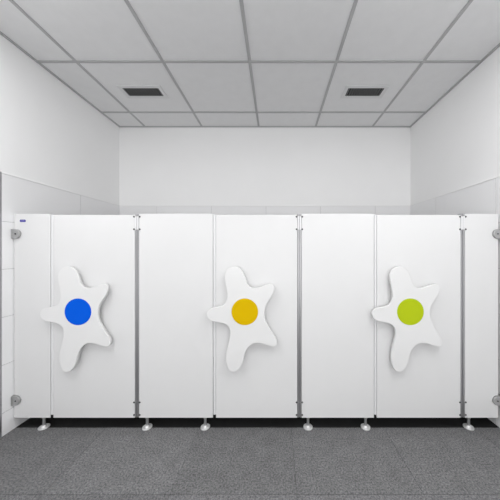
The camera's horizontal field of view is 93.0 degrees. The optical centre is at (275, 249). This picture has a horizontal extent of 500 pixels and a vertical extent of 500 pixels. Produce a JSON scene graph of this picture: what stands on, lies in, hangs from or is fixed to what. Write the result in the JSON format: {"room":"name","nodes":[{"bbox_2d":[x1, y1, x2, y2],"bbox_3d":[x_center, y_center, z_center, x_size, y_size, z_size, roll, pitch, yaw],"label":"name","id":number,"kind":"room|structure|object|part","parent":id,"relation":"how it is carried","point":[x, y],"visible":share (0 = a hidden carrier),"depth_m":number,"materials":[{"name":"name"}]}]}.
{"room":"public restroom","nodes":[
{"label":"public restroom","id":0,"kind":"room"},
{"bbox_2d":[0,34,119,436],"bbox_3d":[-1.704,-0.136,0.250,0.109,2.528,4.500,0,0,0],"label":"wall","id":1,"kind":"structure","parent":0,"point":[59,155],"depth_m":1.66,"materials":[{"name":"paint"}]},
{"bbox_2d":[0,172,1,437],"bbox_3d":[-1.655,0.329,1.407,0.008,1.598,0.029,0,0,0],"label":"trim","id":2,"kind":"structure","parent":1,"relation":"attached to","point":[0,172],"depth_m":1.41,"materials":[{"name":"silver metal"}]},
{"bbox_2d":[0,0,499,126],"bbox_3d":[-0.117,-1.359,0.250,3.284,0.122,4.700,0,0,0],"label":"ceiling","id":3,"kind":"structure","parent":0,"point":[218,63],"depth_m":1.56,"materials":[{"name":"white tile"}]},
{"bbox_2d":[116,85,168,97],"bbox_3d":[-1.091,-1.300,1.943,0.350,0.007,0.158,0,0,0],"label":"ceiling vent","id":4,"kind":"object","parent":3,"relation":"in","point":[130,91],"visible":1,"depth_m":1.93,"materials":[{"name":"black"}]},
{"bbox_2d":[341,85,389,97],"bbox_3d":[0.727,-1.300,1.943,0.350,0.007,0.158,0,0,0],"label":"ceiling vent","id":5,"kind":"object","parent":3,"relation":"in","point":[350,91],"visible":1,"depth_m":1.93,"materials":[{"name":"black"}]},
{"bbox_2d":[0,417,499,499],"bbox_3d":[-0.117,1.188,0.250,3.284,0.120,4.700,0,0,0],"label":"floor","id":6,"kind":"structure","parent":0,"point":[72,458],"depth_m":1.26,"materials":[{"name":"grey tile"}]},
{"bbox_2d":[11,214,53,430],"bbox_3d":[-1.527,0.450,1.500,0.250,1.356,0.062,0,0,0],"label":"panel","id":7,"kind":"object","parent":6,"relation":"on","point":[32,234],"visible":1,"depth_m":1.49,"materials":[{"name":"white laminate"}]},
{"bbox_3d":[-1.476,1.120,1.502,0.058,0.016,0.058,0,0,0],"label":"plate","id":8,"kind":"part","parent":7,"relation":"part of","materials":[{"name":"silver metal"}]},
{"bbox_2d":[139,214,215,430],"bbox_3d":[-0.621,0.450,1.502,0.482,1.356,0.058,0,0,0],"label":"panel","id":9,"kind":"object","parent":6,"relation":"on","point":[177,252],"visible":1,"depth_m":1.49,"materials":[{"name":"white laminate"}]},
{"bbox_2d":[133,214,140,416],"bbox_3d":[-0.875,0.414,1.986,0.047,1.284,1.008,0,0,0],"label":"post","id":10,"kind":"object","parent":9,"relation":"attached to","point":[136,216],"visible":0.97,"depth_m":1.49,"materials":[{"name":"silver metal"}]},
{"bbox_2d":[40,215,134,417],"bbox_3d":[-1.167,0.417,1.471,0.557,1.277,0.054,0,0,0],"label":"door","id":11,"kind":"structure","parent":10,"relation":"attached to","point":[92,314],"depth_m":1.49,"materials":[{"name":"white laminate"}]},
{"bbox_3d":[-1.230,0.425,1.454,0.430,0.647,0.019,0,0,0],"label":"star handle","id":12,"kind":"part","parent":11,"relation":"part of","materials":[{"name":"white paint"}]},
{"bbox_3d":[-0.819,1.120,1.502,0.058,0.016,0.058,0,0,0],"label":"plate","id":13,"kind":"part","parent":9,"relation":"part of","materials":[{"name":"silver metal"}]},
{"bbox_3d":[-0.450,1.120,1.502,0.058,0.016,0.058,0,0,0],"label":"plate","id":14,"kind":"part","parent":9,"relation":"part of","materials":[{"name":"silver metal"}]},
{"bbox_2d":[301,214,375,430],"bbox_3d":[0.397,0.450,1.502,0.472,1.356,0.058,0,0,0],"label":"panel","id":15,"kind":"object","parent":6,"relation":"on","point":[338,251],"visible":0.99,"depth_m":1.49,"materials":[{"name":"white laminate"}]},
{"bbox_2d":[296,214,302,416],"bbox_3d":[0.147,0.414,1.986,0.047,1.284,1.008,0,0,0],"label":"post","id":16,"kind":"object","parent":15,"relation":"attached to","point":[298,216],"visible":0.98,"depth_m":1.49,"materials":[{"name":"silver metal"}]},
{"bbox_2d":[207,215,296,417],"bbox_3d":[-0.145,0.417,1.471,0.558,1.277,0.054,0,0,0],"label":"door","id":17,"kind":"structure","parent":16,"relation":"attached to","point":[254,314],"depth_m":1.49,"materials":[{"name":"white laminate"}]},
{"bbox_3d":[-0.209,0.425,1.454,0.430,0.647,0.019,0,0,0],"label":"star handle","id":18,"kind":"part","parent":17,"relation":"part of","materials":[{"name":"white paint"}]},
{"bbox_3d":[0.204,1.120,1.502,0.058,0.016,0.058,0,0,0],"label":"plate","id":19,"kind":"part","parent":15,"relation":"part of","materials":[{"name":"silver metal"}]},
{"bbox_3d":[0.569,1.120,1.502,0.058,0.016,0.058,0,0,0],"label":"plate","id":20,"kind":"part","parent":15,"relation":"part of","materials":[{"name":"silver metal"}]},
{"bbox_2d":[463,214,499,430],"bbox_3d":[1.304,0.450,1.500,0.229,1.356,0.062,0,0,0],"label":"panel","id":21,"kind":"object","parent":6,"relation":"on","point":[482,234],"visible":0.98,"depth_m":1.49,"materials":[{"name":"white laminate"}]},
{"bbox_2d":[457,214,466,416],"bbox_3d":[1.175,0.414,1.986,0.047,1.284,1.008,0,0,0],"label":"post","id":22,"kind":"object","parent":21,"relation":"attached to","point":[462,216],"visible":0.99,"depth_m":1.49,"materials":[{"name":"silver metal"}]},
{"bbox_2d":[371,215,460,417],"bbox_3d":[0.876,0.417,1.471,0.572,1.277,0.054,0,0,0],"label":"door","id":23,"kind":"structure","parent":22,"relation":"attached to","point":[417,312],"depth_m":1.49,"materials":[{"name":"white laminate"}]},
{"bbox_3d":[0.805,0.425,1.454,0.430,0.647,0.019,0,0,0],"label":"star handle","id":24,"kind":"part","parent":23,"relation":"part of","materials":[{"name":"white paint"}]},
{"bbox_3d":[1.225,1.120,1.502,0.058,0.016,0.058,0,0,0],"label":"plate","id":25,"kind":"part","parent":21,"relation":"part of","materials":[{"name":"silver metal"}]},
{"bbox_2d":[119,127,410,214],"bbox_3d":[-0.117,-0.136,2.546,3.284,2.528,0.109,0,0,0],"label":"wall","id":26,"kind":"structure","parent":0,"point":[163,170],"depth_m":2.50,"materials":[{"name":"paint"}]},
{"bbox_2d":[410,46,499,427],"bbox_3d":[1.470,-0.136,0.250,0.109,2.528,4.500,0,0,0],"label":"wall","id":27,"kind":"structure","parent":0,"point":[455,145],"depth_m":1.79,"materials":[{"name":"paint"}]}
]}

